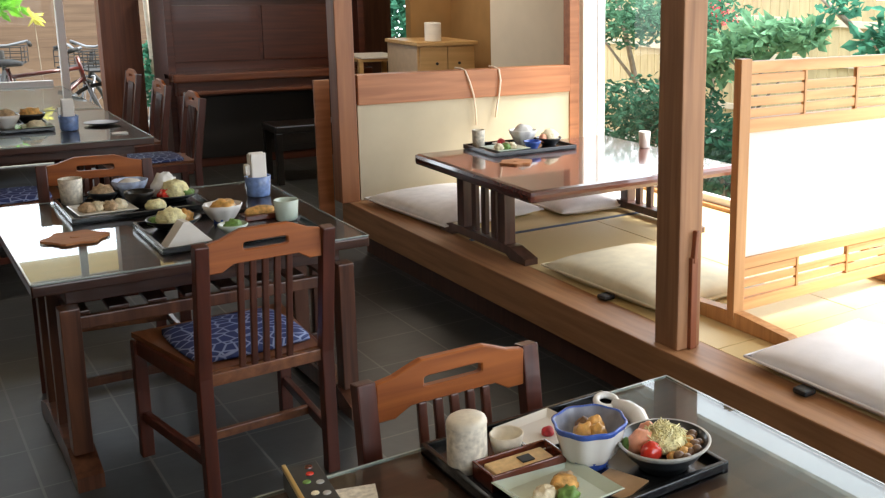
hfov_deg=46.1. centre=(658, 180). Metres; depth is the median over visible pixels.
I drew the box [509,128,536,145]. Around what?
rice bowl
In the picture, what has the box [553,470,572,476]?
dish
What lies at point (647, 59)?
bamboo fence
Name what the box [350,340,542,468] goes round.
dining chair
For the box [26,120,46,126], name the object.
fried food
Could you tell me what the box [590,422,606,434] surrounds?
vegetable
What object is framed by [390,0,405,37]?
shrub
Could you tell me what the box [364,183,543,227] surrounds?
floor cushion
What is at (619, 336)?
beam
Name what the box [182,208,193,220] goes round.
root
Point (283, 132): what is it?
piano bench
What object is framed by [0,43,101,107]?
bicycle
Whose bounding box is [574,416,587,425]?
vegetable
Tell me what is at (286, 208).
tea cup
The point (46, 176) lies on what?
dining chair
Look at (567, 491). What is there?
dish
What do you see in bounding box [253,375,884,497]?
dining table
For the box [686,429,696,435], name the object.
bean
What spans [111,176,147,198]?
rice bowl
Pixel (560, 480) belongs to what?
dish
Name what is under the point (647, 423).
ham slice
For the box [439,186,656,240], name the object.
mat
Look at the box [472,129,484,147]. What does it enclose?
cup
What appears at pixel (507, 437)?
cup
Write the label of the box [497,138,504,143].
plum
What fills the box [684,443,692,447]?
bean
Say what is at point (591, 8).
leaf
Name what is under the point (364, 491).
paper
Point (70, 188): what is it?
cup
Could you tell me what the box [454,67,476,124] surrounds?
hanging cord
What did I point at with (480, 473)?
box
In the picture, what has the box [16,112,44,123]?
bowl
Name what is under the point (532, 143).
bowl
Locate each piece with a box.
[77,202,95,212]
[91,201,104,211]
[103,199,117,210]
[114,198,127,208]
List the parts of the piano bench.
leg, leg, seat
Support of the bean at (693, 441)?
in the salad bowl at (662, 466)
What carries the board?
on the floor
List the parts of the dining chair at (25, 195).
seat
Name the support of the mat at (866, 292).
on the platform
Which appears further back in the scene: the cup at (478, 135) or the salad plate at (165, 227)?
the cup at (478, 135)
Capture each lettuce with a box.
[147,217,156,225]
[183,188,194,195]
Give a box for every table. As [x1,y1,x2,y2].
[0,86,100,192]
[0,108,153,195]
[0,181,368,493]
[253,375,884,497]
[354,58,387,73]
[415,135,730,265]
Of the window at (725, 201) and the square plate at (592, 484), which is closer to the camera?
the square plate at (592, 484)
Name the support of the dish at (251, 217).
on the serving tray at (154, 236)
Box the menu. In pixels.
[281,461,339,497]
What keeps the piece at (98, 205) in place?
on the square plate at (130, 207)
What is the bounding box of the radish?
[150,172,175,196]
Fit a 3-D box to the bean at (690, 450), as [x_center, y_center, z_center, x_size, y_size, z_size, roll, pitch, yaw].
[0.063,0.550,2.035,0.025,0.014,0.021,-8,15,-38]
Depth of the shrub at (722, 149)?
7.75 m
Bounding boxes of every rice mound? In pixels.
[118,178,140,182]
[513,123,531,131]
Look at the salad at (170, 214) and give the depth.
3.86 m
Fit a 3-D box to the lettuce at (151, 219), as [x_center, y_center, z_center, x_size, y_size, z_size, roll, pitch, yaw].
[-1.952,0.152,3.869,0.053,0.032,0.067,-8,15,-38]
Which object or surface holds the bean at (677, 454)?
in the salad bowl at (662, 466)
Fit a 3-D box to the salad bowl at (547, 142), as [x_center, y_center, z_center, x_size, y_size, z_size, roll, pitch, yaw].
[-0.626,-0.227,5.678,0.148,0.046,0.148,-8,15,-38]
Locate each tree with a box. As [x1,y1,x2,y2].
[605,0,759,138]
[814,0,884,65]
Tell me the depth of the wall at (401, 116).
6.26 m
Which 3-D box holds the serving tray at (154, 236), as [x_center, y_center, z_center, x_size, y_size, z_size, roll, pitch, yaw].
[-1.682,0.181,3.906,0.580,0.026,0.480,-8,15,-38]
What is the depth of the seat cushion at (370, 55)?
8.76 m
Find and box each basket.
[0,45,28,63]
[53,48,99,67]
[79,51,100,72]
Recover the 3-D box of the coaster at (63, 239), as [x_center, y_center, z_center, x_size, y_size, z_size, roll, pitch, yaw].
[-2.187,0.211,3.748,0.232,0.012,0.198,-8,15,-38]
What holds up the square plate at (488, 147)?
on the serving tray at (561, 145)
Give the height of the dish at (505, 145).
0.035 m
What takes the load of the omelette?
on the dish at (251, 217)
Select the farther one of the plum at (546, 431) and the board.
the board
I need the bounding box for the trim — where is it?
[643,187,884,255]
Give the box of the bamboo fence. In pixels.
[604,0,884,134]
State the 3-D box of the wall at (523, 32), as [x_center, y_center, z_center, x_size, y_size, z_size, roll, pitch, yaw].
[-0.887,-1.168,7.416,0.100,2.700,1.290,-8,15,-38]
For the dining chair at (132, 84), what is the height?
0.884 m
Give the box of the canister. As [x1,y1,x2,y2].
[424,22,440,40]
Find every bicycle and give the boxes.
[0,40,31,81]
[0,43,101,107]
[53,40,149,117]
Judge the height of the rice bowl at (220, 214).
0.076 m
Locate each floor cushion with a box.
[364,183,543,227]
[532,191,644,213]
[540,243,764,309]
[743,319,884,417]
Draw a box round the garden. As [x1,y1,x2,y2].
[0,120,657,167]
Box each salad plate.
[145,213,201,230]
[152,188,198,202]
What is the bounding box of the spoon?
[593,391,648,422]
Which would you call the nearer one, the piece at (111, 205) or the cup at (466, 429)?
the cup at (466, 429)
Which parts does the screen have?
rail, rail, paper panel, rail, rail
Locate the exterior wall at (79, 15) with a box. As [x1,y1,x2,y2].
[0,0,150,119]
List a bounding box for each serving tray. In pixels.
[0,118,54,134]
[53,187,209,224]
[133,205,319,255]
[421,391,727,497]
[463,137,576,157]
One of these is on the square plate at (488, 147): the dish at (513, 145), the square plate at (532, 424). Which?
the dish at (513, 145)
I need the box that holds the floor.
[0,155,617,497]
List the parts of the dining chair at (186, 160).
leg, seat, seat rail, post, crest rail, post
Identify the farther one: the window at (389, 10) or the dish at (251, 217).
the window at (389, 10)
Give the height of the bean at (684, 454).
0.013 m
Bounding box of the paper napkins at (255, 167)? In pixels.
[243,152,266,177]
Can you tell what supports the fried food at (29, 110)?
in the bowl at (25, 119)
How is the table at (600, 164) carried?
on the mat at (550, 244)
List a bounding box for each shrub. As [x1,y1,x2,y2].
[0,0,28,21]
[142,0,154,106]
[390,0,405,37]
[604,71,727,146]
[703,107,732,197]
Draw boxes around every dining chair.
[0,186,59,264]
[31,154,191,393]
[54,68,141,167]
[76,78,171,190]
[95,90,205,188]
[130,221,339,497]
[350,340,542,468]
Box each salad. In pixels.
[155,206,186,223]
[162,179,188,196]
[541,128,558,138]
[644,417,690,454]
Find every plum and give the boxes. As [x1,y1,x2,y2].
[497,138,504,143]
[541,425,553,436]
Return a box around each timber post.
[94,0,148,133]
[326,0,359,202]
[563,0,578,137]
[655,0,707,350]
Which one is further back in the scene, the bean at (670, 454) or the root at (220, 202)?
the root at (220, 202)
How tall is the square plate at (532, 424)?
0.020 m
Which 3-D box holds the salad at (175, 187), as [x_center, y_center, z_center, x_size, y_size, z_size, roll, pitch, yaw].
[-2.108,0.029,4.362,0.120,0.076,0.111,-8,15,-38]
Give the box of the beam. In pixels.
[342,200,884,482]
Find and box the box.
[472,439,565,492]
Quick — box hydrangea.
[709,0,738,122]
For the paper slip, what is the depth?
1.99 m
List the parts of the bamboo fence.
rail, rail, rail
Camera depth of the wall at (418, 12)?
8.87 m
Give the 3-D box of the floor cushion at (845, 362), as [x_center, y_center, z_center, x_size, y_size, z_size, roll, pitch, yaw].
[0.802,0.645,3.419,0.685,0.098,0.860,-8,15,-39]
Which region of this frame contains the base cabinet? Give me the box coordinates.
[385,37,477,71]
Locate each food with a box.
[0,109,14,122]
[18,107,42,114]
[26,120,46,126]
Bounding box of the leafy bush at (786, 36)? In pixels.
[706,8,839,107]
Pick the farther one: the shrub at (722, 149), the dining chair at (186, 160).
the shrub at (722, 149)
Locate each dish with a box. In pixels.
[87,189,118,201]
[217,220,247,234]
[239,210,275,221]
[494,143,503,149]
[502,142,510,149]
[508,142,516,148]
[531,484,557,497]
[550,473,578,490]
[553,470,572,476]
[557,484,580,497]
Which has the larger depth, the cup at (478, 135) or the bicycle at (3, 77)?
the bicycle at (3, 77)
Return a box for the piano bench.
[262,118,331,185]
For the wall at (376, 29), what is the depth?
10.37 m
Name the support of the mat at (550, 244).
on the platform
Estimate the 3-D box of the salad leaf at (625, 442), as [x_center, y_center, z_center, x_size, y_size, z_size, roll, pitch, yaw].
[-0.060,0.536,2.054,0.039,0.023,0.042,-8,15,-38]
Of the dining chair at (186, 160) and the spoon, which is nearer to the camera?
the spoon
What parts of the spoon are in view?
blade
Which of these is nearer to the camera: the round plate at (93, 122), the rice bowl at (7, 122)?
the rice bowl at (7, 122)
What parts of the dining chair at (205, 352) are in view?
leg, seat rail, post, seat, crest rail, rail, leg, seat rail, post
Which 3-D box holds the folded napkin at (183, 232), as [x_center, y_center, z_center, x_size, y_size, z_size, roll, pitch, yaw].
[-1.741,0.185,3.681,0.060,0.085,0.165,11,15,41]
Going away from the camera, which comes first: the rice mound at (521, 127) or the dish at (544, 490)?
the dish at (544, 490)
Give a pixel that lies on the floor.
(401, 318)
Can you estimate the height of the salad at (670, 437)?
0.059 m
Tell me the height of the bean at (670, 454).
0.013 m
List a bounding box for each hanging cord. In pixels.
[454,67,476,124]
[488,65,500,117]
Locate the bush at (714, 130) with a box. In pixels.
[704,128,731,196]
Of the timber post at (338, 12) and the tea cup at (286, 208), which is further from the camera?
the timber post at (338, 12)
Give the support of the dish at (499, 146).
on the square plate at (488, 147)
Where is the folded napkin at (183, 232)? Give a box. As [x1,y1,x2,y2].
[161,219,211,247]
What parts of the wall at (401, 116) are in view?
rail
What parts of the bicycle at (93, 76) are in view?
frame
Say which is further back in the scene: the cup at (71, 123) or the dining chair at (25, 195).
the cup at (71, 123)
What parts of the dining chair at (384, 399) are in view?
post, crest rail, post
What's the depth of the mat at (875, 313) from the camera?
3.92 m
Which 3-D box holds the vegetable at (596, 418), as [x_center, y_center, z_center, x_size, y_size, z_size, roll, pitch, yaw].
[-0.134,0.505,2.075,0.045,0.040,0.044,5,12,20]
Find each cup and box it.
[57,176,82,204]
[58,114,78,130]
[244,174,270,197]
[273,197,297,221]
[446,409,487,475]
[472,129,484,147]
[489,425,523,453]
[639,130,650,147]
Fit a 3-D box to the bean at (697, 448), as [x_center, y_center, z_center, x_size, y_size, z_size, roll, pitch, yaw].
[0.077,0.545,2.040,0.026,0.014,0.020,-8,15,-38]
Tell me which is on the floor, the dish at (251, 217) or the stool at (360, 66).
the stool at (360, 66)
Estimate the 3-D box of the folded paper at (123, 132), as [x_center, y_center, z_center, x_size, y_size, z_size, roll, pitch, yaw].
[-3.317,-0.295,6.146,0.090,0.008,0.060,-8,15,-38]
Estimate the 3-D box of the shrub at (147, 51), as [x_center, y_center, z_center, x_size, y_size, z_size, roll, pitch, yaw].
[-5.054,-1.433,10.100,0.670,2.201,0.734,-8,15,-38]
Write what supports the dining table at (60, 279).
on the floor
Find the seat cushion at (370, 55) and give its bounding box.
[354,52,387,58]
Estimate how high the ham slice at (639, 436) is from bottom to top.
0.043 m
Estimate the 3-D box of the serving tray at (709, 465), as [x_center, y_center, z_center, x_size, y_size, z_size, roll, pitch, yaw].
[-0.181,0.578,2.089,0.470,0.026,0.450,-8,15,-38]
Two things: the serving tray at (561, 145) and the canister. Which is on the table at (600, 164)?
the serving tray at (561, 145)
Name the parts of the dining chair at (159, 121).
leg, seat rail, seat, post, crest rail, post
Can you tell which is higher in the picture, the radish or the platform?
the radish
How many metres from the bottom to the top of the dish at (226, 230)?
0.041 m
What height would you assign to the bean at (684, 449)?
0.014 m
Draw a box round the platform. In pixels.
[367,238,642,388]
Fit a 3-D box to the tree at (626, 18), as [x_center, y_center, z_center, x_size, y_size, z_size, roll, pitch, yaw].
[-0.155,-1.012,9.549,2.122,1.774,1.518,10,14,36]
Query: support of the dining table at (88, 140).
on the floor
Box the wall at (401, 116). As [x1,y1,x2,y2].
[355,64,569,199]
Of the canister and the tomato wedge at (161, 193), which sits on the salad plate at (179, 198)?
the tomato wedge at (161, 193)
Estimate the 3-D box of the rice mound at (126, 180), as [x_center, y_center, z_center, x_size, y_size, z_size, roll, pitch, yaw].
[-2.318,0.010,4.383,0.109,0.048,0.109,-8,15,-38]
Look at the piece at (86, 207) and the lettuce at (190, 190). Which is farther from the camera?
the lettuce at (190, 190)
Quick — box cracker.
[484,447,552,475]
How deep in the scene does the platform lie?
4.86 m
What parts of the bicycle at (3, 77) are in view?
frame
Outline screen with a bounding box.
[700,54,884,344]
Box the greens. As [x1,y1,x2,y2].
[223,218,242,226]
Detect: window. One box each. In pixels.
[0,0,70,166]
[388,0,390,37]
[599,0,884,246]
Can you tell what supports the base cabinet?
on the floor
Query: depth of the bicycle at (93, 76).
10.27 m
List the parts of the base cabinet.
panel, door, door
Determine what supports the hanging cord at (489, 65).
hanging from the wall at (401, 116)
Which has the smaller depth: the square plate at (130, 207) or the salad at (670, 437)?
the salad at (670, 437)
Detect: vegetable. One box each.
[573,421,590,435]
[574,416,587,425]
[586,414,604,425]
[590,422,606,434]
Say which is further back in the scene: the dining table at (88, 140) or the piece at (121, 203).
the dining table at (88, 140)
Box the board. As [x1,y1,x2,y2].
[312,79,334,216]
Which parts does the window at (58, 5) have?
panel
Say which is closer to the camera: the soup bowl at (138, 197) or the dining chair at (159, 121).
the soup bowl at (138, 197)
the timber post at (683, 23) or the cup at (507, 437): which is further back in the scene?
the timber post at (683, 23)
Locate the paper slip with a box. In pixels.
[602,468,648,497]
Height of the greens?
0.050 m
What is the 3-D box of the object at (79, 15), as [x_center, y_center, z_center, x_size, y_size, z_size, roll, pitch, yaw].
[-7.813,-1.608,10.596,5.200,2.250,0.095,-8,15,-38]
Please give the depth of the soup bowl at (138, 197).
4.23 m
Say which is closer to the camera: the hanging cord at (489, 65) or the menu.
the menu
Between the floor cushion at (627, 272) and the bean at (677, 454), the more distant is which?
the floor cushion at (627, 272)
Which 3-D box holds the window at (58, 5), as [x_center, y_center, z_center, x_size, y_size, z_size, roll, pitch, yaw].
[-5.885,-1.296,8.052,2.590,2.480,0.070,-8,15,-38]
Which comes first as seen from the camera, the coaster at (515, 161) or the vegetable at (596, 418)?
the vegetable at (596, 418)
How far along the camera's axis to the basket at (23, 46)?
10.43 m
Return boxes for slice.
[145,198,166,209]
[539,134,546,142]
[628,428,651,453]
[638,421,652,428]
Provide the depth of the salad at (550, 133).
5.66 m
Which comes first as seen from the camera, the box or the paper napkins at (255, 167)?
the box
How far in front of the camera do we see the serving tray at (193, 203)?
4.12 m
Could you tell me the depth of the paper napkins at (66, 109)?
6.19 m
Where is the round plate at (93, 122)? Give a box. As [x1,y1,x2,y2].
[83,120,119,125]
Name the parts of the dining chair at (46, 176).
leg, post, crest rail, rail, post, leg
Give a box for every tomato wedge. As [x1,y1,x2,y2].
[157,189,168,196]
[640,440,661,458]
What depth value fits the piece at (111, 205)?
4.12 m
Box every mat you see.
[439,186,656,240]
[473,221,854,349]
[596,206,884,309]
[719,301,884,422]
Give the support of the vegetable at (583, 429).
in the bowl at (595, 451)
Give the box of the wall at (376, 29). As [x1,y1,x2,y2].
[363,0,388,72]
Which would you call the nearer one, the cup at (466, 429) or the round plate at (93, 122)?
the cup at (466, 429)
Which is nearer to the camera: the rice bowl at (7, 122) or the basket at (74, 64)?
the rice bowl at (7, 122)
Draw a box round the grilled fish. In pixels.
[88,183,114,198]
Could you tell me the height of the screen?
1.055 m
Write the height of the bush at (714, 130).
0.560 m
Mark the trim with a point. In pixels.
(708, 204)
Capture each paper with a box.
[110,131,127,134]
[336,484,377,497]
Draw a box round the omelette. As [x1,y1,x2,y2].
[245,205,273,214]
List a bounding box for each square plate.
[19,122,53,128]
[66,199,138,216]
[480,144,529,152]
[492,408,558,449]
[492,459,624,497]
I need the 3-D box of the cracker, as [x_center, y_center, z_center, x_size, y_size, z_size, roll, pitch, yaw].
[-0.282,0.571,2.024,0.132,0.016,0.060,-8,14,-37]
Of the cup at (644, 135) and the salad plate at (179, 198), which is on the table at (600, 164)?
the cup at (644, 135)
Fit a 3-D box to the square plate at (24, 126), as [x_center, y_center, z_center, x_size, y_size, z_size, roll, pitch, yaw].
[-3.876,-0.338,6.229,0.170,0.020,0.170,-8,15,-38]
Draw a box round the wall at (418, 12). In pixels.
[405,0,450,37]
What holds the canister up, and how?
on the base cabinet
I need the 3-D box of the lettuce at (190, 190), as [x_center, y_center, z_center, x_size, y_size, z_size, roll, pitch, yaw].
[-2.066,0.045,4.375,0.066,0.039,0.065,-8,15,-38]
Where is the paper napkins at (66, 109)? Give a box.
[57,98,74,116]
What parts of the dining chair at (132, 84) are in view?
post, crest rail, post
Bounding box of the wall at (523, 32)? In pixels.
[490,0,582,136]
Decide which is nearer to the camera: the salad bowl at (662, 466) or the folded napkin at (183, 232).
the salad bowl at (662, 466)
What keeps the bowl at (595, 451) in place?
on the serving tray at (709, 465)
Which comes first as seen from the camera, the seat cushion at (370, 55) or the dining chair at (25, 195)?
the dining chair at (25, 195)
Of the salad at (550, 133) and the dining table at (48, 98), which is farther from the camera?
the dining table at (48, 98)
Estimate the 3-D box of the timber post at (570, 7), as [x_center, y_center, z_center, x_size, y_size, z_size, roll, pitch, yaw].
[-0.593,-1.211,6.775,0.080,2.350,0.080,-8,15,-38]
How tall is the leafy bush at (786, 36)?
1.594 m
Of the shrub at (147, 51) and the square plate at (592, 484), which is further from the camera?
the shrub at (147, 51)
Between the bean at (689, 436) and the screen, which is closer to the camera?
the bean at (689, 436)
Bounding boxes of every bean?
[666,451,674,458]
[673,450,683,458]
[678,446,687,452]
[682,453,691,457]
[684,435,693,442]
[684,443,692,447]
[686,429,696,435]
[687,447,694,454]
[689,439,699,444]
[692,444,702,452]
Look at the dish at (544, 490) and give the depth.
1.90 m
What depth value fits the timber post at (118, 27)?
8.59 m
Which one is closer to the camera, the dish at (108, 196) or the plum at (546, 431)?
the plum at (546, 431)
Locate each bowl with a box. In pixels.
[0,113,19,128]
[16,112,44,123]
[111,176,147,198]
[123,188,154,206]
[202,200,242,223]
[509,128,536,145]
[523,139,540,148]
[536,136,561,145]
[551,404,627,470]
[618,418,711,475]
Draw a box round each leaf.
[582,0,599,136]
[622,437,628,449]
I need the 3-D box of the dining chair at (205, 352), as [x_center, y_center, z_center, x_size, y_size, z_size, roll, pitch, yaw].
[-1.437,0.542,3.434,0.543,0.917,0.625,-9,15,-41]
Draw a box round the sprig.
[26,7,45,79]
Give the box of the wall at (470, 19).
[451,0,490,67]
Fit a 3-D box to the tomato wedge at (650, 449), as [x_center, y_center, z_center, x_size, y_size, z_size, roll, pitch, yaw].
[-0.016,0.541,2.017,0.050,0.033,0.039,-8,15,-38]
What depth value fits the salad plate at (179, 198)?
4.30 m
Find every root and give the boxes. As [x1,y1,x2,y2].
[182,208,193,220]
[210,198,235,207]
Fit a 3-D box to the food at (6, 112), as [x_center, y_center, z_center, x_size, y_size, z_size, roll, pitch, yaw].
[-4.056,-0.409,6.212,0.126,0.080,0.120,-8,15,-38]
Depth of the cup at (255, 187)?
4.48 m
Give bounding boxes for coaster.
[39,230,109,246]
[500,158,531,165]
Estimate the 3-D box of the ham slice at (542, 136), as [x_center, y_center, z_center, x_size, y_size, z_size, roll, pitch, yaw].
[-0.655,-0.242,5.638,0.050,0.047,0.052,7,13,27]
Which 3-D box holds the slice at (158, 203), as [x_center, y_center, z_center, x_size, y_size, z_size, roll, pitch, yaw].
[-2.114,0.095,4.201,0.084,0.041,0.065,-8,15,-38]
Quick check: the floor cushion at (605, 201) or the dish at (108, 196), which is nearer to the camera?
the dish at (108, 196)
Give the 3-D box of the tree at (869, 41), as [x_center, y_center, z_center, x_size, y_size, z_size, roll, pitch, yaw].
[1.661,-0.454,7.019,0.795,1.754,1.538,-8,15,-38]
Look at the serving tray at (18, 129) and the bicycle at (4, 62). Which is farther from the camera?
the bicycle at (4, 62)
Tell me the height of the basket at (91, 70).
0.190 m
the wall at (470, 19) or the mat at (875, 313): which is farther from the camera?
the wall at (470, 19)

